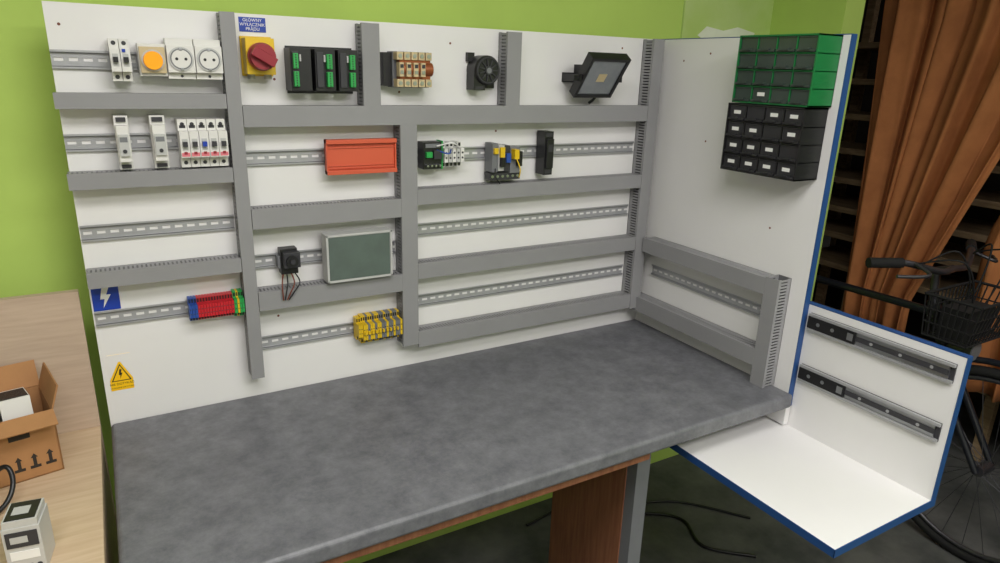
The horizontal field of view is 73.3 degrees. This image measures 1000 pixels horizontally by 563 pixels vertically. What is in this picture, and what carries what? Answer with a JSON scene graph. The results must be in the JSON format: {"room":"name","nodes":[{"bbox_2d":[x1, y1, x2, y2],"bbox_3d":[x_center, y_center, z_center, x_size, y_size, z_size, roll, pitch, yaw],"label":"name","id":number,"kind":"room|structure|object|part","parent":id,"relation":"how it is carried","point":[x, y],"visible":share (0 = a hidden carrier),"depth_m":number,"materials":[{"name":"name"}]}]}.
{"room":"electronics workshop","nodes":[
{"label":"electronics workshop","id":0,"kind":"room"},
{"bbox_2d":[0,0,773,562],"bbox_3d":[-0.931,-0.215,1.592,4.320,2.500,0.130,-8,20,-29],"label":"wall","id":1,"kind":"structure","parent":0,"point":[41,247],"depth_m":1.55,"materials":[{"name":"green paint"}]},
{"bbox_2d":[362,392,999,562],"bbox_3d":[0.522,1.278,1.329,6.200,0.100,4.900,-8,20,-29],"label":"floor","id":2,"kind":"structure","parent":0,"point":[504,538],"depth_m":2.40,"materials":[{"name":"concrete"}]},
{"bbox_2d":[0,289,118,562],"bbox_3d":[-1.050,0.740,0.931,0.930,1.072,1.118,-8,20,-29],"label":"oak desk","id":3,"kind":"object","parent":2,"relation":"on","point":[49,328],"visible":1,"depth_m":1.41,"materials":[{"name":"beige wood"}]},
{"bbox_2d":[0,464,15,512],"bbox_3d":[-0.970,0.407,1.166,0.085,0.070,0.238,14,21,34],"label":"cable","id":4,"kind":"object","parent":3,"relation":"on","point":[8,468],"visible":1,"depth_m":1.25,"materials":[{"name":"plastic"}]},
{"bbox_2d":[0,498,54,562],"bbox_3d":[-0.776,0.418,1.106,0.052,0.099,0.062,-5,19,-21],"label":"electrical device","id":5,"kind":"object","parent":3,"relation":"on","point":[26,532],"visible":1,"depth_m":1.08,"materials":[{"name":"white plastic"}]},
{"bbox_2d":[0,360,64,488],"bbox_3d":[-0.996,0.295,1.328,0.216,0.186,0.201,-14,23,-40],"label":"cardboard box","id":6,"kind":"object","parent":3,"relation":"on","point":[29,439],"visible":1,"depth_m":1.33,"materials":[{"name":"brown cardboard"}]},
{"bbox_3d":[-0.671,0.846,1.218,0.018,0.720,1.050,-8,20,-29],"label":"panel","id":7,"kind":"part","parent":3,"relation":"part of","materials":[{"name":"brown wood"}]},
{"bbox_2d":[111,319,791,562],"bbox_3d":[-0.068,0.670,1.780,1.571,0.750,0.634,-8,20,-29],"label":"desk","id":8,"kind":"object","parent":2,"relation":"on","point":[341,470],"visible":1,"depth_m":1.53,"materials":[{"name":"grey laminate"}]},
{"bbox_2d":[41,1,652,426],"bbox_3d":[-0.208,-0.149,1.817,1.572,1.020,0.018,-8,20,-29],"label":"board","id":9,"kind":"object","parent":8,"relation":"attached to","point":[178,363],"visible":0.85,"depth_m":1.65,"materials":[{"name":"white laminate"}]},
{"bbox_2d":[49,49,138,69],"bbox_3d":[-0.738,-0.451,1.376,0.306,0.035,0.006,-8,20,-29],"label":"rail","id":10,"kind":"object","parent":9,"relation":"attached to","point":[66,54],"depth_m":1.33,"materials":[{"name":"silver metal"}]},
{"bbox_2d":[107,38,132,80],"bbox_3d":[-0.750,-0.438,1.329,0.035,0.080,0.066,-8,20,-29],"label":"residual current breaker","id":11,"kind":"object","parent":10,"relation":"attached to","point":[119,51],"visible":1,"depth_m":1.31,"materials":[{"name":"white plastic"}]},
{"bbox_2d":[135,43,167,75],"bbox_3d":[-0.702,-0.447,1.357,0.050,0.062,0.062,-8,20,-29],"label":"lamp","id":12,"kind":"object","parent":10,"relation":"attached to","point":[151,58],"depth_m":1.34,"materials":[{"name":"orange plastic"}]},
{"bbox_2d":[90,286,120,311],"bbox_3d":[-0.861,0.033,1.468,0.052,0.062,0.001,-8,20,-29],"label":"sign","id":13,"kind":"object","parent":9,"relation":"attached to","point":[103,299],"visible":0.73,"depth_m":1.47,"materials":[{"name":"blue plastic"}]},
{"bbox_2d":[106,353,133,390],"bbox_3d":[-0.861,0.205,1.526,0.048,0.087,0.002,-8,20,-29],"label":"warning sign","id":14,"kind":"object","parent":9,"relation":"attached to","point":[119,365],"visible":1,"depth_m":1.52,"materials":[{"name":"yellow plastic"}]},
{"bbox_2d":[63,132,177,151],"bbox_3d":[-0.742,-0.297,1.425,0.306,0.035,0.006,-8,20,-29],"label":"rail","id":15,"kind":"object","parent":9,"relation":"attached to","point":[79,147],"visible":0.56,"depth_m":1.39,"materials":[{"name":"metal"}]},
{"bbox_2d":[112,115,133,169],"bbox_3d":[-0.768,-0.283,1.372,0.026,0.108,0.062,-8,20,-29],"label":"holder","id":16,"kind":"object","parent":15,"relation":"attached to","point":[121,128],"visible":1,"depth_m":1.35,"materials":[{"name":"white plastic"}]},
{"bbox_2d":[148,114,169,167],"bbox_3d":[-0.711,-0.291,1.404,0.028,0.108,0.062,-8,20,-29],"label":"holder","id":17,"kind":"object","parent":15,"relation":"attached to","point":[156,121],"visible":1,"depth_m":1.39,"materials":[{"name":"white plastic"}]},
{"bbox_2d":[175,118,228,166],"bbox_3d":[-0.638,-0.298,1.444,0.094,0.100,0.066,-8,20,-29],"label":"circuit breakers","id":18,"kind":"object","parent":15,"relation":"attached to","point":[202,142],"visible":1,"depth_m":1.43,"materials":[{"name":"white plastic"}]},
{"bbox_2d":[53,92,226,108],"bbox_3d":[-0.731,-0.372,1.381,0.311,0.030,0.050,-8,20,-29],"label":"duct","id":19,"kind":"object","parent":9,"relation":"attached to","point":[62,100],"visible":1,"depth_m":1.35,"materials":[{"name":"grey plastic"}]},
{"bbox_2d":[67,166,233,190],"bbox_3d":[-0.735,-0.222,1.429,0.310,0.032,0.050,-8,20,-29],"label":"duct","id":20,"kind":"object","parent":9,"relation":"attached to","point":[147,177],"visible":0.99,"depth_m":1.41,"materials":[{"name":"grey plastic"}]},
{"bbox_2d":[79,215,234,241],"bbox_3d":[-0.747,-0.119,1.482,0.304,0.035,0.006,-8,20,-29],"label":"rail","id":21,"kind":"object","parent":9,"relation":"attached to","point":[220,226],"visible":1,"depth_m":1.48,"materials":[{"name":"metal"}]},
{"bbox_2d":[86,253,241,289],"bbox_3d":[-0.739,-0.025,1.493,0.305,0.033,0.050,-8,20,-29],"label":"duct","id":22,"kind":"object","parent":9,"relation":"attached to","point":[140,273],"visible":1,"depth_m":1.47,"materials":[{"name":"grey plastic"}]},
{"bbox_2d":[94,288,244,327],"bbox_3d":[-0.742,0.068,1.523,0.304,0.061,0.047,-8,20,-29],"label":"rail","id":23,"kind":"object","parent":9,"relation":"attached to","point":[146,316],"depth_m":1.54,"materials":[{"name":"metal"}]},
{"bbox_3d":[-0.660,0.057,1.565,0.118,0.061,0.041,-8,20,-29],"label":"terminal block strip","id":24,"kind":"part","parent":23,"relation":"part of","materials":[{"name":"red plastic"}]},
{"bbox_2d":[163,38,222,79],"bbox_3d":[-0.636,-0.461,1.396,0.104,0.079,0.056,-8,20,-29],"label":"din power socket","id":25,"kind":"object","parent":9,"relation":"attached to","point":[185,58],"visible":0.99,"depth_m":1.38,"materials":[{"name":"white plastic"}]},
{"bbox_2d":[216,11,264,379],"bbox_3d":[-0.590,-0.167,1.536,0.029,0.834,0.050,-8,20,-29],"label":"duct","id":26,"kind":"object","parent":9,"relation":"attached to","point":[226,28],"visible":0.94,"depth_m":1.50,"materials":[{"name":"grey plastic"}]},
{"bbox_2d":[238,17,265,32],"bbox_3d":[-0.540,-0.559,1.465,0.056,0.030,0.001,-8,20,-29],"label":"sign","id":27,"kind":"object","parent":9,"relation":"attached to","point":[246,24],"visible":1,"depth_m":1.46,"materials":[{"name":"blue plastic"}]},
{"bbox_2d":[239,36,277,78],"bbox_3d":[-0.516,-0.482,1.450,0.066,0.089,0.092,-8,20,-29],"label":"switch","id":28,"kind":"object","parent":9,"relation":"attached to","point":[258,55],"visible":1,"depth_m":1.43,"materials":[{"name":"yellow plastic"}]},
{"bbox_2d":[246,148,324,165],"bbox_3d":[-0.426,-0.303,1.616,0.360,0.035,0.006,-8,20,-29],"label":"rail","id":29,"kind":"object","parent":9,"relation":"attached to","point":[266,153],"visible":0.41,"depth_m":1.57,"materials":[{"name":"metal"}]},
{"bbox_2d":[324,138,396,174],"bbox_3d":[-0.341,-0.307,1.637,0.175,0.082,0.042,-8,20,-29],"label":"carrier","id":30,"kind":"object","parent":29,"relation":"attached to","point":[358,155],"visible":1,"depth_m":1.62,"materials":[{"name":"orange plastic"}]},
{"bbox_2d":[284,45,358,93],"bbox_3d":[-0.403,-0.481,1.532,0.156,0.103,0.070,-8,20,-29],"label":"modules","id":31,"kind":"object","parent":9,"relation":"attached to","point":[326,70],"visible":1,"depth_m":1.51,"materials":[{"name":"black plastic"}]},
{"bbox_2d":[255,240,395,268],"bbox_3d":[-0.433,-0.069,1.690,0.360,0.035,0.006,-8,20,-29],"label":"rail","id":32,"kind":"object","parent":9,"relation":"attached to","point":[315,258],"visible":0.36,"depth_m":1.66,"materials":[{"name":"metal"}]},
{"bbox_2d":[275,245,300,300],"bbox_3d":[-0.508,-0.020,1.621,0.049,0.121,0.058,-8,20,-29],"label":"switch","id":33,"kind":"object","parent":32,"relation":"attached to","point":[288,261],"visible":1,"depth_m":1.61,"materials":[{"name":"black plastic"}]},
{"bbox_2d":[321,227,392,283],"bbox_3d":[-0.361,-0.070,1.693,0.168,0.120,0.060,-8,20,-29],"label":"screen","id":34,"kind":"object","parent":32,"relation":"attached to","point":[366,253],"visible":1,"depth_m":1.67,"materials":[{"name":"green glass"}]},
{"bbox_2d":[251,196,401,229],"bbox_3d":[-0.419,-0.170,1.639,0.363,0.046,0.050,-8,20,-29],"label":"duct","id":35,"kind":"object","parent":9,"relation":"attached to","point":[333,211],"visible":0.99,"depth_m":1.61,"materials":[{"name":"grey plastic"}]},
{"bbox_2d":[257,270,402,310],"bbox_3d":[-0.425,0.019,1.699,0.363,0.046,0.050,-8,20,-29],"label":"duct","id":36,"kind":"object","parent":9,"relation":"attached to","point":[312,291],"visible":0.77,"depth_m":1.67,"materials":[{"name":"grey plastic"}]},
{"bbox_2d":[262,308,402,349],"bbox_3d":[-0.426,0.137,1.730,0.360,0.076,0.061,-8,20,-29],"label":"rail","id":37,"kind":"object","parent":9,"relation":"attached to","point":[291,341],"depth_m":1.76,"materials":[{"name":"metal"}]},
{"bbox_3d":[-0.322,0.122,1.785,0.120,0.076,0.054,-8,20,-29],"label":"terminal block strip","id":38,"kind":"part","parent":37,"relation":"part of","materials":[{"name":"yellow plastic"}]},
{"bbox_2d":[355,23,380,105],"bbox_3d":[-0.312,-0.512,1.589,0.042,0.184,0.050,-8,20,-29],"label":"duct","id":39,"kind":"object","parent":9,"relation":"attached to","point":[367,42],"visible":0.97,"depth_m":1.57,"materials":[{"name":"grey plastic"}]},
{"bbox_2d":[393,125,418,346],"bbox_3d":[-0.246,-0.113,1.764,0.044,0.588,0.050,-8,20,-29],"label":"duct","id":40,"kind":"object","parent":9,"relation":"attached to","point":[405,178],"visible":0.91,"depth_m":1.74,"materials":[{"name":"grey plastic"}]},
{"bbox_2d":[380,51,433,87],"bbox_3d":[-0.226,-0.513,1.629,0.117,0.083,0.072,-8,20,-29],"label":"power contactor","id":41,"kind":"object","parent":9,"relation":"attached to","point":[397,68],"visible":0.99,"depth_m":1.61,"materials":[{"name":"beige plastic"}]},
{"bbox_2d":[242,105,647,126],"bbox_3d":[-0.069,-0.439,1.762,1.157,0.046,0.050,-8,20,-29],"label":"duct","id":42,"kind":"object","parent":9,"relation":"attached to","point":[253,115],"visible":0.99,"depth_m":1.68,"materials":[{"name":"grey plastic"}]},
{"bbox_2d":[465,52,499,89],"bbox_3d":[-0.041,-0.543,1.740,0.080,0.092,0.056,-8,20,-29],"label":"siren","id":43,"kind":"object","parent":9,"relation":"attached to","point":[483,71],"visible":1,"depth_m":1.72,"materials":[{"name":"black plastic"}]},
{"bbox_2d":[497,32,521,105],"bbox_3d":[0.024,-0.561,1.778,0.042,0.184,0.050,-8,20,-29],"label":"duct","id":44,"kind":"object","parent":9,"relation":"attached to","point":[510,43],"visible":0.99,"depth_m":1.76,"materials":[{"name":"grey plastic"}]},
{"bbox_2d":[418,264,622,306],"bbox_3d":[0.080,0.007,2.029,0.742,0.035,0.006,-8,20,-29],"label":"rail","id":45,"kind":"object","parent":9,"relation":"attached to","point":[554,281],"visible":0.91,"depth_m":2.01,"materials":[{"name":"metal"}]},
{"bbox_2d":[418,204,628,235],"bbox_3d":[0.086,-0.184,1.968,0.742,0.035,0.006,-8,20,-29],"label":"rail","id":46,"kind":"object","parent":9,"relation":"attached to","point":[522,222],"visible":0.91,"depth_m":1.95,"materials":[{"name":"metal"}]},
{"bbox_2d":[417,291,630,346],"bbox_3d":[0.090,0.105,2.042,0.749,0.044,0.050,-8,20,-29],"label":"duct","id":47,"kind":"object","parent":9,"relation":"attached to","point":[478,325],"visible":0.98,"depth_m":2.00,"materials":[{"name":"grey plastic"}]},
{"bbox_2d":[417,141,633,161],"bbox_3d":[0.092,-0.371,1.909,0.742,0.035,0.006,-8,20,-29],"label":"rail","id":48,"kind":"object","parent":9,"relation":"attached to","point":[470,156],"visible":0.59,"depth_m":1.98,"materials":[{"name":"metal"}]},
{"bbox_2d":[418,140,463,168],"bbox_3d":[-0.145,-0.326,1.733,0.115,0.072,0.069,-8,20,-29],"label":"terminal","id":49,"kind":"object","parent":48,"relation":"attached to","point":[432,154],"visible":1,"depth_m":1.72,"materials":[{"name":"black plastic"}]},
{"bbox_2d":[484,142,522,183],"bbox_3d":[0.016,-0.324,1.834,0.095,0.108,0.066,-8,20,-29],"label":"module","id":50,"kind":"object","parent":48,"relation":"attached to","point":[502,161],"visible":1,"depth_m":1.82,"materials":[{"name":"black plastic"}]},
{"bbox_2d":[535,130,553,174],"bbox_3d":[0.128,-0.364,1.898,0.028,0.120,0.051,-8,20,-29],"label":"module","id":51,"kind":"object","parent":48,"relation":"attached to","point":[545,138],"visible":1,"depth_m":1.89,"materials":[{"name":"black plastic"}]},
{"bbox_2d":[418,234,635,278],"bbox_3d":[0.095,-0.080,1.983,0.749,0.042,0.050,-8,20,-29],"label":"duct","id":52,"kind":"object","parent":9,"relation":"attached to","point":[431,267],"visible":0.98,"depth_m":1.94,"materials":[{"name":"grey plastic"}]},
{"bbox_2d":[418,173,641,204],"bbox_3d":[0.101,-0.270,1.923,0.749,0.040,0.050,-8,20,-29],"label":"duct","id":53,"kind":"object","parent":9,"relation":"attached to","point":[435,194],"visible":0.96,"depth_m":1.88,"materials":[{"name":"grey plastic"}]},
{"bbox_2d":[562,52,630,103],"bbox_3d":[0.263,-0.564,1.875,0.164,0.140,0.128,-8,20,-29],"label":"floodlight","id":54,"kind":"object","parent":9,"relation":"attached to","point":[599,75],"visible":1,"depth_m":1.85,"materials":[{"name":"black plastic"}]},
{"bbox_2d":[621,39,664,308],"bbox_3d":[0.444,-0.318,2.116,0.041,0.837,0.050,-8,20,-29],"label":"duct","id":55,"kind":"object","parent":9,"relation":"attached to","point":[653,50],"visible":0.91,"depth_m":2.09,"materials":[{"name":"grey plastic"}]},
{"bbox_2d":[627,292,755,364],"bbox_3d":[0.578,0.129,2.056,0.050,0.048,0.527,-8,20,-29],"label":"duct","id":56,"kind":"object","parent":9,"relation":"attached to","point":[741,347],"visible":0.89,"depth_m":2.00,"materials":[{"name":"grey plastic"}]},
{"bbox_2d":[635,34,857,424],"bbox_3d":[0.636,-0.175,1.945,0.020,1.002,0.637,-8,20,-29],"label":"board","id":57,"kind":"object","parent":8,"relation":"attached to","point":[774,226],"visible":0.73,"depth_m":1.91,"materials":[{"name":"white laminate"}]},
{"bbox_2d":[651,264,760,316],"bbox_3d":[0.614,0.024,2.008,0.006,0.035,0.466,-8,20,-29],"label":"rail","id":58,"kind":"object","parent":57,"relation":"attached to","point":[662,275],"visible":0.91,"depth_m":2.00,"materials":[{"name":"metal"}]},
{"bbox_2d":[642,237,774,293],"bbox_3d":[0.597,-0.057,1.973,0.050,0.045,0.474,-8,20,-29],"label":"duct","id":59,"kind":"object","parent":57,"relation":"attached to","point":[753,279],"visible":0.97,"depth_m":1.94,"materials":[{"name":"grey plastic"}]},
{"bbox_2d":[750,274,791,387],"bbox_3d":[0.723,0.134,1.799,0.050,0.305,0.042,-8,20,-29],"label":"duct","id":60,"kind":"object","parent":57,"relation":"attached to","point":[776,291],"visible":1,"depth_m":1.78,"materials":[{"name":"grey plastic"}]},
{"bbox_2d":[720,103,828,181],"bbox_3d":[0.682,-0.357,1.698,0.093,0.171,0.230,-8,20,-29],"label":"drawer organizer","id":61,"kind":"object","parent":57,"relation":"attached to","point":[772,141],"visible":1,"depth_m":1.65,"materials":[{"name":"black plastic"}]},
{"bbox_2d":[732,33,843,106],"bbox_3d":[0.691,-0.515,1.640,0.093,0.162,0.226,-8,20,-29],"label":"drawer organizer","id":62,"kind":"object","parent":57,"relation":"attached to","point":[797,70],"visible":1,"depth_m":1.59,"materials":[{"name":"green plastic"}]},
{"bbox_2d":[669,301,972,557],"bbox_3d":[0.642,0.250,1.726,0.370,0.373,0.802,-8,20,-29],"label":"panel","id":63,"kind":"object","parent":57,"relation":"attached to","point":[839,475],"visible":0.66,"depth_m":1.59,"materials":[{"name":"white laminate"}]},
{"bbox_2d":[797,363,942,442],"bbox_3d":[0.882,0.287,1.633,0.013,0.045,0.355,-8,20,-29],"label":"slide","id":64,"kind":"object","parent":63,"relation":"attached to","point":[921,425],"visible":1,"depth_m":1.61,"materials":[{"name":"metal"}]},
{"bbox_2d":[806,313,957,383],"bbox_3d":[0.886,0.151,1.590,0.013,0.045,0.355,-8,20,-29],"label":"slide","id":65,"kind":"object","parent":63,"relation":"attached to","point":[932,366],"visible":1,"depth_m":1.57,"materials":[{"name":"metal"}]},
{"bbox_2d":[526,500,755,557],"bbox_3d":[0.507,0.871,2.422,0.825,0.012,0.296,2,18,2],"label":"power cable","id":66,"kind":"object","parent":2,"relation":"on","point":[701,544],"visible":0.6,"depth_m":2.46,"materials":[{"name":"black plastic"}]},
{"bbox_2d":[813,0,999,461],"bbox_3d":[2.058,-0.274,2.975,0.350,1.950,2.120,-8,20,-29],"label":"storage shelf","id":67,"kind":"object","parent":2,"relation":"on","point":[834,256],"visible":0.09,"depth_m":3.31,"materials":[{"name":"brown wood"}]},
{"bbox_2d":[815,235,999,562],"bbox_3d":[1.334,0.304,2.573,0.635,1.060,1.768,-8,20,-29],"label":"bicycle","id":68,"kind":"object","parent":2,"relation":"on","point":[957,325],"visible":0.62,"depth_m":2.17,"materials":[{"name":"metal"}]},
{"bbox_2d":[769,0,865,300],"bbox_3d":[1.052,-0.457,2.547,0.100,2.500,0.415,-8,20,-29],"label":"wall","id":69,"kind":"structure","parent":0,"point":[788,16],"depth_m":2.30,"materials":[{"name":"paint"}]},
{"bbox_2d":[812,0,999,341],"bbox_3d":[3.199,-0.349,2.415,0.100,2.500,4.900,-8,20,-29],"label":"wall","id":70,"kind":"structure","parent":0,"point":[834,296],"depth_m":3.93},
{"bbox_3d":[0.598,-1.200,0.543,6.200,0.100,4.900,-8,20,-29],"label":"ceiling","id":71,"kind":"structure","parent":0,"visible":0},
{"bbox_3d":[1.984,-1.333,1.892,0.024,0.024,2.200,-8,20,-29],"label":"curtain rod","id":72,"kind":"object","parent":71,"relation":"attached to","visible":0},
{"bbox_2d":[842,0,999,332],"bbox_3d":[1.702,-0.603,2.524,0.090,1.770,0.731,-8,20,-29],"label":"curtain","id":73,"kind":"object","parent":72,"relation":"hanging from","point":[933,139],"visible":0.94,"depth_m":2.62,"materials":[{"name":"orange fabric"}]},
{"bbox_2d":[966,216,999,402],"bbox_3d":[2.009,-0.406,2.148,0.092,1.900,0.698,-8,20,-29],"label":"curtain","id":74,"kind":"object","parent":72,"relation":"hanging from","point":[991,349],"visible":0.38,"depth_m":2.55,"materials":[{"name":"brown fabric"}]}
]}

